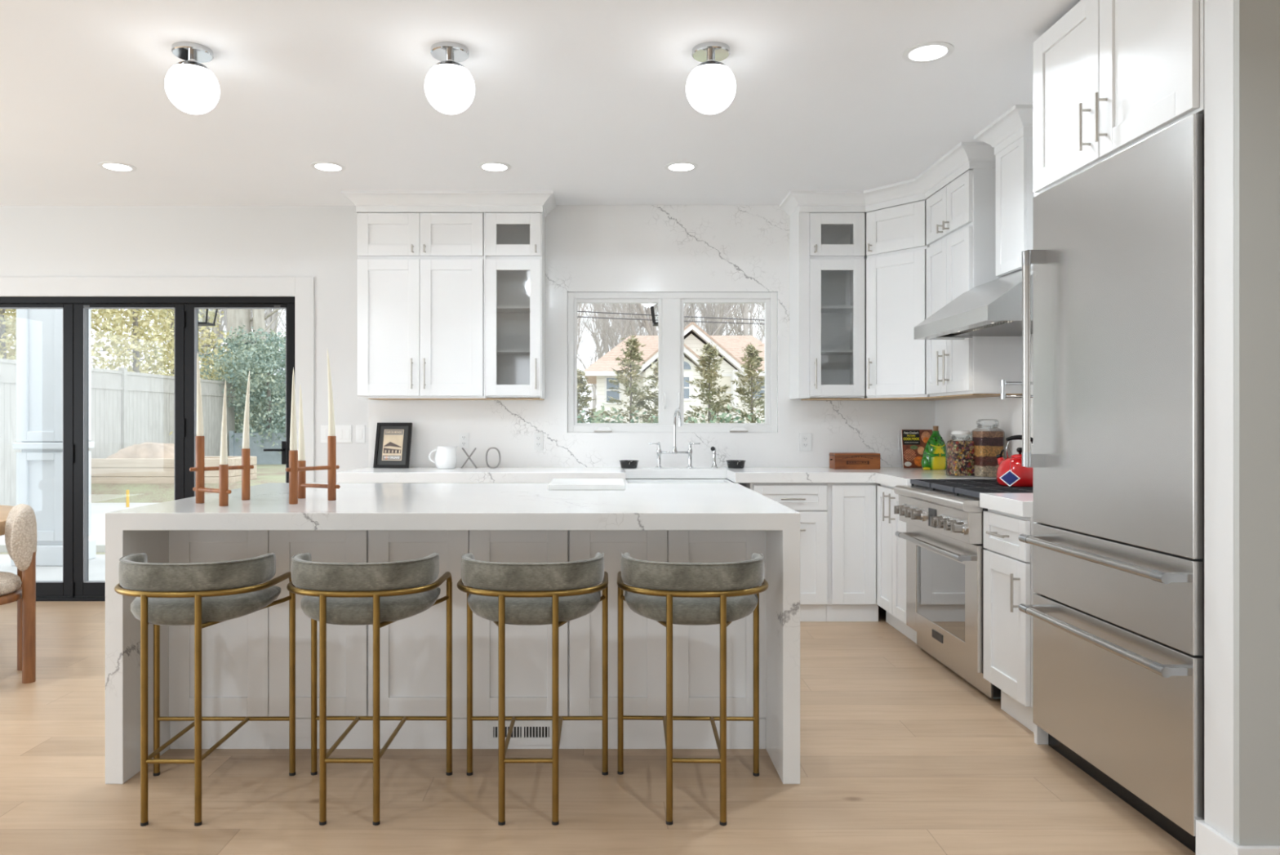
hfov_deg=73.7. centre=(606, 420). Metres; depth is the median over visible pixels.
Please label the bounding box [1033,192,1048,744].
end panel
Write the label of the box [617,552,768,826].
bar stool
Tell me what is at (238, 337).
tree
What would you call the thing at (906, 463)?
picture
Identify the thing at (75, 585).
door
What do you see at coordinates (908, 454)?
picture
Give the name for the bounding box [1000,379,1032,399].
pot filler
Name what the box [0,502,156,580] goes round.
patio
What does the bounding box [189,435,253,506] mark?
candle holder
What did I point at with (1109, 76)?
upper cabinet
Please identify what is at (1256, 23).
wall
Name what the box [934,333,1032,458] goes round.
backsplash
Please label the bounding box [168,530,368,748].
base cabinet
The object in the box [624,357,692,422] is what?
young conifer
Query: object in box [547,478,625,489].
marble board
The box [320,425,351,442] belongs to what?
wall switch
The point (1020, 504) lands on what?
countertop
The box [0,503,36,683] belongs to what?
dining chair
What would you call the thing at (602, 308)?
bare tree
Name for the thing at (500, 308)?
shelf
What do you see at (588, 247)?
wall
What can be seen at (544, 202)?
trim
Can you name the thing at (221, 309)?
bare tree
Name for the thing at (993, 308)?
range hood
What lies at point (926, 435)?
picture
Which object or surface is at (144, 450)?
heap
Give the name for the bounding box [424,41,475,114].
globe ceiling light
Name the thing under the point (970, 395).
valance
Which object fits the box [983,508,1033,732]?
base cabinet
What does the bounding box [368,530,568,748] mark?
base cabinet
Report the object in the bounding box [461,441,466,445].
socket
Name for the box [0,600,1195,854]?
floor
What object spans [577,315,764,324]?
power line
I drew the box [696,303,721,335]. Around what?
bare tree
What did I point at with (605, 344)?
bare tree
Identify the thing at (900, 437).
wall outlet
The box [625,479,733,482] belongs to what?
farmhouse sink
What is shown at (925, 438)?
picture
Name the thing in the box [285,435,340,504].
candle holder
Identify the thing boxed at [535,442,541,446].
socket
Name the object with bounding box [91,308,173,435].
tree
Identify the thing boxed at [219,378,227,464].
taper candle
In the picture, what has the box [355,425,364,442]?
wall switch
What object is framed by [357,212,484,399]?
upper cabinet
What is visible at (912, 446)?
picture
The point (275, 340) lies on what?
power line
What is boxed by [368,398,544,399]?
valance
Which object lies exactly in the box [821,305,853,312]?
shelf
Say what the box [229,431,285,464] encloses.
fence
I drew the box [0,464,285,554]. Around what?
ground
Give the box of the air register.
[487,720,551,744]
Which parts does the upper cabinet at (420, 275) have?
door, door, handle, handle, handle, door, door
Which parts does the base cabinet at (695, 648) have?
door, door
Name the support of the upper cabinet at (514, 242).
attached to the wall at (588, 247)
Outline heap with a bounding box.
[106,442,173,457]
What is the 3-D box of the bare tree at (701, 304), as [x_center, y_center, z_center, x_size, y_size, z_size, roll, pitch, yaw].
[6.539,-7.810,59.051,8.022,18.791,7.190,0,0,-27]
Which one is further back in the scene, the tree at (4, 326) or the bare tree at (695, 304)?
the bare tree at (695, 304)
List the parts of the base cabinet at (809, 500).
drawer, handle, drawer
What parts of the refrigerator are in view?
handle, handle, handle, drawer, drawer, door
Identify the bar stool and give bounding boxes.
[114,552,295,826]
[286,552,452,825]
[457,552,608,825]
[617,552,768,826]
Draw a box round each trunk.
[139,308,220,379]
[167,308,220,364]
[219,308,282,430]
[226,308,284,420]
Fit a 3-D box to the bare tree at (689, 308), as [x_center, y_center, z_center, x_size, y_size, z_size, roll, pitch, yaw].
[5.956,-7.068,60.532,6.669,17.306,8.259,0,0,36]
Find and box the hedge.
[577,403,764,422]
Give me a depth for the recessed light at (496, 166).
4.99 m
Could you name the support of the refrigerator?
on the floor
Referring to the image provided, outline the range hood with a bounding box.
[914,266,1032,339]
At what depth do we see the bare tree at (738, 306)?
65.44 m
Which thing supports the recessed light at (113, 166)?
in the ceiling
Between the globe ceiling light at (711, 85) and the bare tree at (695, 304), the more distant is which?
the bare tree at (695, 304)
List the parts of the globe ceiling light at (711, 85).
stem, lamp shade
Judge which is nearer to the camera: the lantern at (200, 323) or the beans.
the beans
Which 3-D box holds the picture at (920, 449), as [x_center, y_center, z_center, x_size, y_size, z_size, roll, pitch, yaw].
[2.130,0.204,5.779,0.048,0.055,0.011,0,0,0]
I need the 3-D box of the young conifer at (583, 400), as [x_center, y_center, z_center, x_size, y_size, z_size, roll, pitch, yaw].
[-0.424,0.229,14.826,2.018,2.322,1.896,0,0,0]
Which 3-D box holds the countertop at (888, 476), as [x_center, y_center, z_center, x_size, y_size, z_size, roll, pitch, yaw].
[0.302,0.353,5.295,3.924,0.062,1.179,0,0,0]
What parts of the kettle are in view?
spout, lid, lid knob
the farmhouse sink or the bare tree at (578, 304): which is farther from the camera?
the bare tree at (578, 304)
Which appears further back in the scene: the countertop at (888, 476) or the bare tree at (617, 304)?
the bare tree at (617, 304)
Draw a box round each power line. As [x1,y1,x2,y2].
[91,346,284,363]
[94,340,275,351]
[577,311,764,319]
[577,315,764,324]
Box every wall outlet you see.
[458,432,469,448]
[533,432,542,449]
[799,432,811,450]
[898,432,901,449]
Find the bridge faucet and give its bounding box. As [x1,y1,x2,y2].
[648,408,700,467]
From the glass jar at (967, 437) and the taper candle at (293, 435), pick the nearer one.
the taper candle at (293, 435)
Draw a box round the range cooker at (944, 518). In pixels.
[893,479,1032,698]
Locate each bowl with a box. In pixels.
[619,459,639,468]
[725,459,746,468]
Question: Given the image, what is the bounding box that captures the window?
[567,292,777,432]
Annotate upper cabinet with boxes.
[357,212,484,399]
[484,212,545,399]
[789,206,864,399]
[864,196,929,398]
[926,168,1022,396]
[1033,0,1204,195]
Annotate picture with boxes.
[903,448,915,460]
[904,461,911,466]
[910,444,917,448]
[914,456,922,466]
[917,446,924,454]
[921,431,930,440]
[923,436,928,442]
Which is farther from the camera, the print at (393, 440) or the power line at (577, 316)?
the power line at (577, 316)
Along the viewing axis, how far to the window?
5.91 m
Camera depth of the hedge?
14.18 m
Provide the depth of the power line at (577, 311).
25.99 m
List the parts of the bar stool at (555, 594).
leg, leg, backrest, arm rail, seat, leg, leg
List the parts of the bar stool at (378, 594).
leg, leg, backrest, arm rail, seat, leg, leg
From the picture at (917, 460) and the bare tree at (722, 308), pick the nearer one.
the picture at (917, 460)
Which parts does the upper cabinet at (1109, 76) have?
door, handle, handle, door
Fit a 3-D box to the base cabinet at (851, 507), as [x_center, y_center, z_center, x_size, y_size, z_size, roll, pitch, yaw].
[1.529,0.818,5.577,0.322,0.865,0.605,0,0,0]
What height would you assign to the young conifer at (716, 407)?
2.793 m
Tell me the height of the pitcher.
0.150 m
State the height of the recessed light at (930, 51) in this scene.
0.005 m
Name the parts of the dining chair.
seat, seat rail, leg, backrest, leg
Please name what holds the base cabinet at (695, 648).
on the floor
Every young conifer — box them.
[577,367,611,422]
[595,334,657,422]
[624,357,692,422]
[684,340,738,422]
[716,342,764,422]
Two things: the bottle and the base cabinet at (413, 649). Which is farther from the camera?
the bottle
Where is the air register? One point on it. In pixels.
(524, 731)
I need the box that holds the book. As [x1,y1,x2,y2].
[900,429,932,467]
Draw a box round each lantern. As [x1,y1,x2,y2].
[198,308,217,325]
[649,303,657,325]
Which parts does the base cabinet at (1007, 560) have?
handle, drawer, door, handle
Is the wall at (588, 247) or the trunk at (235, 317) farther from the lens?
the trunk at (235, 317)
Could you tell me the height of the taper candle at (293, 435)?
0.333 m
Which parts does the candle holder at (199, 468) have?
post, post, post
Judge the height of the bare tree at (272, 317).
19.006 m
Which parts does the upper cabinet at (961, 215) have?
door, door, handle, handle, handle, handle, door, door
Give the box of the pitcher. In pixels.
[428,445,457,468]
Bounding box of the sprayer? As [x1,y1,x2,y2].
[710,446,718,467]
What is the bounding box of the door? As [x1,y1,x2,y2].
[0,296,294,600]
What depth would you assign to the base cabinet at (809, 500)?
5.28 m
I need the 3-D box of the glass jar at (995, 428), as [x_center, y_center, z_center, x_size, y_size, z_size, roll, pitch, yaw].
[2.150,0.157,4.815,0.140,0.330,0.140,0,0,0]
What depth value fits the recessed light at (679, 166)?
4.99 m
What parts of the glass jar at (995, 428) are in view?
lid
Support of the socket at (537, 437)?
attached to the wall outlet at (538, 437)
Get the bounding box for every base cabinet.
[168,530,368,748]
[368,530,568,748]
[568,530,766,748]
[737,482,826,621]
[826,482,879,621]
[876,484,916,643]
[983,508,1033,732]
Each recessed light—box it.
[97,161,136,172]
[310,161,345,172]
[477,161,511,172]
[664,161,697,172]
[902,41,954,62]
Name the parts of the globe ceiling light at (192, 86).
lamp shade, stem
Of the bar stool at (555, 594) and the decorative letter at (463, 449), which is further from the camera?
the decorative letter at (463, 449)
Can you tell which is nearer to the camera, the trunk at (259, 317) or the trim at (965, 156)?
the trim at (965, 156)
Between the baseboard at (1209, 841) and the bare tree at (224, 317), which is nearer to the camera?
the baseboard at (1209, 841)
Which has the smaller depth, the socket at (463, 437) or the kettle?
the kettle
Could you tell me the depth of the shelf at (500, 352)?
5.64 m
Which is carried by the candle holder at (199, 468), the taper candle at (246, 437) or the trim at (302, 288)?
the taper candle at (246, 437)
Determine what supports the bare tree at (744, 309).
on the ground
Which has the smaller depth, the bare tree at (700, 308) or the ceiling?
the ceiling
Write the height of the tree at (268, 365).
3.443 m
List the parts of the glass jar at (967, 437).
lid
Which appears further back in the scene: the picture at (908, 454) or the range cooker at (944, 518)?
the picture at (908, 454)
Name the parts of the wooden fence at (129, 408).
rail, board panel, board panel, rail, post, rail, board panel, rail, board panel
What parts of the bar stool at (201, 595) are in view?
leg, leg, backrest, leg, arm rail, seat, leg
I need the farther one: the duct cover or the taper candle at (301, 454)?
the duct cover
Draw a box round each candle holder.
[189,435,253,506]
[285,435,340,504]
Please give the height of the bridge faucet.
0.402 m
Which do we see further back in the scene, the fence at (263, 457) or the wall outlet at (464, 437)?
the fence at (263, 457)
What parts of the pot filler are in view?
arm, arm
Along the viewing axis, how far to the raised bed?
14.45 m
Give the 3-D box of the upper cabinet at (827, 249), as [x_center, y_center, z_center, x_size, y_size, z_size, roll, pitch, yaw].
[1.478,-0.778,5.721,0.433,1.264,0.328,0,0,0]
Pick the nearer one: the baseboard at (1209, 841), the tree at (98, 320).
the baseboard at (1209, 841)
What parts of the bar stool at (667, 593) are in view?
leg, leg, seat, backrest, arm rail, leg, leg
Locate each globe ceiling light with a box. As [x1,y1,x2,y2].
[164,41,219,114]
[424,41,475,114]
[685,41,736,114]
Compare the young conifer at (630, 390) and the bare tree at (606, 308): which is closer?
the young conifer at (630, 390)
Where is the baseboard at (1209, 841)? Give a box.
[1195,819,1279,854]
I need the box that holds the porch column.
[10,308,96,565]
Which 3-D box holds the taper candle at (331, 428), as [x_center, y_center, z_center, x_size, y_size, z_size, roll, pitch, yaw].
[-1.096,-0.106,3.403,0.028,0.370,0.027,0,0,40]
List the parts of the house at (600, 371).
window trim, window trim, window trim, porch post, window trim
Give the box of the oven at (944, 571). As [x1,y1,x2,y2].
[895,522,982,672]
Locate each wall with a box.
[0,204,934,485]
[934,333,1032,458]
[1204,0,1279,845]
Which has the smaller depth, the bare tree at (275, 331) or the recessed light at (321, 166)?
the recessed light at (321, 166)
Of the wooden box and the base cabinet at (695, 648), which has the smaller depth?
the base cabinet at (695, 648)
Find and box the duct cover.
[995,135,1034,276]
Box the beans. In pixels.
[972,431,1003,476]
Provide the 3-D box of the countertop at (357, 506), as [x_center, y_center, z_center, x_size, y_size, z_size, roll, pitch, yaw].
[-0.529,0.784,3.638,2.390,0.932,1.412,0,0,0]
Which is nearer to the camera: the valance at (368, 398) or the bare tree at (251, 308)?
the valance at (368, 398)
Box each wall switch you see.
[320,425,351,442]
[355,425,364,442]
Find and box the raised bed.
[91,456,257,483]
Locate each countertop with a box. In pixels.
[105,482,799,783]
[337,466,996,487]
[979,493,1032,516]
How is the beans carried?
in the glass jar at (995, 428)
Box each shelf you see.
[497,305,529,312]
[497,349,529,355]
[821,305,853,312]
[821,349,853,355]
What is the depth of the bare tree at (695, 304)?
72.81 m
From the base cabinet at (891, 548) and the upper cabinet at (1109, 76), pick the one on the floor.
the base cabinet at (891, 548)
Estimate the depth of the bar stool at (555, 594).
2.66 m
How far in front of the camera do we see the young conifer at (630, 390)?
14.95 m
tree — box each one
[0,308,92,363]
[6,308,125,368]
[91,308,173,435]
[102,308,233,380]
[152,308,223,353]
[198,308,227,375]
[198,323,279,432]
[205,330,285,453]
[208,308,226,381]
[218,328,285,432]
[250,308,285,344]
[251,308,285,344]
[264,308,285,347]
[275,309,285,333]
[577,303,591,353]
[577,303,594,345]
[577,303,631,422]
[577,303,657,389]
[585,303,622,357]
[586,303,744,339]
[587,303,657,346]
[592,303,646,351]
[620,303,764,341]
[655,304,733,334]
[684,303,697,328]
[684,303,712,329]
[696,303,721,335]
[698,303,740,335]
[711,303,764,337]
[739,303,764,343]
[748,303,764,342]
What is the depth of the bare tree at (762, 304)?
54.18 m
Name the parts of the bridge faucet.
spout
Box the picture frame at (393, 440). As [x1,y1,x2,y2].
[373,422,412,467]
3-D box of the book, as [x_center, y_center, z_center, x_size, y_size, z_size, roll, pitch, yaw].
[2.111,0.194,5.797,0.205,0.263,0.074,0,0,3]
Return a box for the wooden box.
[829,452,879,469]
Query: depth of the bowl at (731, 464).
5.71 m
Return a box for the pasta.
[946,440,974,475]
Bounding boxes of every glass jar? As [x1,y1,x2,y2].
[946,431,975,476]
[970,418,1004,476]
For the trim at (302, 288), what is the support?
attached to the wall at (588, 247)
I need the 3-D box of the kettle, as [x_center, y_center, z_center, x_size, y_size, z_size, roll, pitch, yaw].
[2.033,0.197,4.189,0.216,0.250,0.283,0,0,21]
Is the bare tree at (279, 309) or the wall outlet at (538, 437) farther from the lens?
the bare tree at (279, 309)
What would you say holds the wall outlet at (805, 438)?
attached to the wall at (588, 247)
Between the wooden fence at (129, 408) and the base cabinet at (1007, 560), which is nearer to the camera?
the base cabinet at (1007, 560)
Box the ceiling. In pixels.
[0,0,1080,205]
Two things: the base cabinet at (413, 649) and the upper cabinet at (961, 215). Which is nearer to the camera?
the base cabinet at (413, 649)
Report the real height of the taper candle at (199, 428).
0.343 m
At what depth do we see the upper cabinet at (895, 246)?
5.43 m
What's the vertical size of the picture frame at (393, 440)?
0.309 m
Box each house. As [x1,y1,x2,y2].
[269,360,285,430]
[581,321,764,422]
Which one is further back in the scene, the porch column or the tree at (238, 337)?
the tree at (238, 337)
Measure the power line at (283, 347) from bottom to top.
1.082 m
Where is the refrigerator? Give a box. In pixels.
[1018,112,1204,853]
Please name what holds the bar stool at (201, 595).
on the floor
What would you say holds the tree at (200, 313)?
on the ground
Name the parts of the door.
lever handle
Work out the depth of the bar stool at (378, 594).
2.67 m
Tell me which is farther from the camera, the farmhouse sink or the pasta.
the farmhouse sink
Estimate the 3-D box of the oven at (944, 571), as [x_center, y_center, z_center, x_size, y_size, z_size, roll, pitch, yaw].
[1.866,0.842,4.248,0.576,0.567,0.903,0,0,0]
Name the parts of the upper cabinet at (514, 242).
door, door, handle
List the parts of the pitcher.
handle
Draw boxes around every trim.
[0,276,314,482]
[341,190,556,222]
[778,142,995,216]
[973,104,1033,155]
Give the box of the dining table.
[0,504,13,535]
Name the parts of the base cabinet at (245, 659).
door, door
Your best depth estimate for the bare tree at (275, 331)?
59.23 m
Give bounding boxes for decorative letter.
[461,447,477,468]
[485,447,500,468]
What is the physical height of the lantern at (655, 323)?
0.589 m
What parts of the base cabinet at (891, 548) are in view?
door, handle, handle, door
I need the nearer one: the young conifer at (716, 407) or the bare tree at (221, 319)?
the young conifer at (716, 407)
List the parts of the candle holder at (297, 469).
post, post, post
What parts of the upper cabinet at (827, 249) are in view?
handle, door, door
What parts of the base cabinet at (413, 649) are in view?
door, door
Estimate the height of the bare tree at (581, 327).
19.261 m
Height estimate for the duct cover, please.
0.672 m
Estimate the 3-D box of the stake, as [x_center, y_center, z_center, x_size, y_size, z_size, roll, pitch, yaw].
[-7.240,1.190,12.900,0.041,0.280,0.041,0,0,23]
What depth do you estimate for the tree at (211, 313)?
20.85 m
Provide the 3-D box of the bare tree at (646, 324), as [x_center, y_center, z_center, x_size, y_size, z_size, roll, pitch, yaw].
[3.051,-6.225,41.483,10.433,15.676,7.127,0,0,11]
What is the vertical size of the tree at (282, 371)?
3.753 m
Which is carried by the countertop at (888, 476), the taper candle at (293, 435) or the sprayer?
the sprayer
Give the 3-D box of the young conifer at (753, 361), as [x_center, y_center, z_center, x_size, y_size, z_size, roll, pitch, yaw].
[2.464,0.022,14.924,1.828,2.735,2.333,0,0,0]
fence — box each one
[0,358,235,506]
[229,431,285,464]
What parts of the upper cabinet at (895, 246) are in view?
handle, handle, door, door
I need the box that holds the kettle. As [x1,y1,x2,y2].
[995,435,1032,486]
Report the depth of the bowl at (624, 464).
5.71 m
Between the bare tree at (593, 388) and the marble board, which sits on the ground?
the bare tree at (593, 388)
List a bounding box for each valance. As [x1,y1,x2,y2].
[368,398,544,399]
[800,393,1022,399]
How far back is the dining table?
4.53 m
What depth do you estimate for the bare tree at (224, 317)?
48.42 m
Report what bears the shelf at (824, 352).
attached to the upper cabinet at (827, 249)
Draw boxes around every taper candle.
[195,352,204,435]
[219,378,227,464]
[242,371,249,448]
[289,367,297,450]
[297,385,305,460]
[327,348,335,435]
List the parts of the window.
crank arm, sash, pane, lock lever, lock lever, sash, crank arm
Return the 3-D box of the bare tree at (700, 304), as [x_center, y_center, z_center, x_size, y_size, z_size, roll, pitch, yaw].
[6.006,-5.678,66.856,9.328,14.573,6.373,0,0,9]
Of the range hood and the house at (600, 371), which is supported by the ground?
the house at (600, 371)
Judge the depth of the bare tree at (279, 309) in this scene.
52.89 m
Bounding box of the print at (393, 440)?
[382,429,404,460]
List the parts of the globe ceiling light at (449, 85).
stem, lamp shade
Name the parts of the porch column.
panel moulding, panel moulding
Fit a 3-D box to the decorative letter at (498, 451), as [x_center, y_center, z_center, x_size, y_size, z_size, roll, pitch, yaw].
[-0.761,0.252,5.720,0.098,0.141,0.028,0,0,0]
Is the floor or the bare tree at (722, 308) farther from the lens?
the bare tree at (722, 308)
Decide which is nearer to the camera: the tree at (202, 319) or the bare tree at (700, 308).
the tree at (202, 319)
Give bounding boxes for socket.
[461,435,466,439]
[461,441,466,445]
[535,435,541,439]
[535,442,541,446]
[803,436,808,440]
[803,443,808,447]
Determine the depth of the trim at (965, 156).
5.35 m
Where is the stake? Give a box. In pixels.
[125,489,128,506]
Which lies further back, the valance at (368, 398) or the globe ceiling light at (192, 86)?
the valance at (368, 398)
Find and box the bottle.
[920,426,946,470]

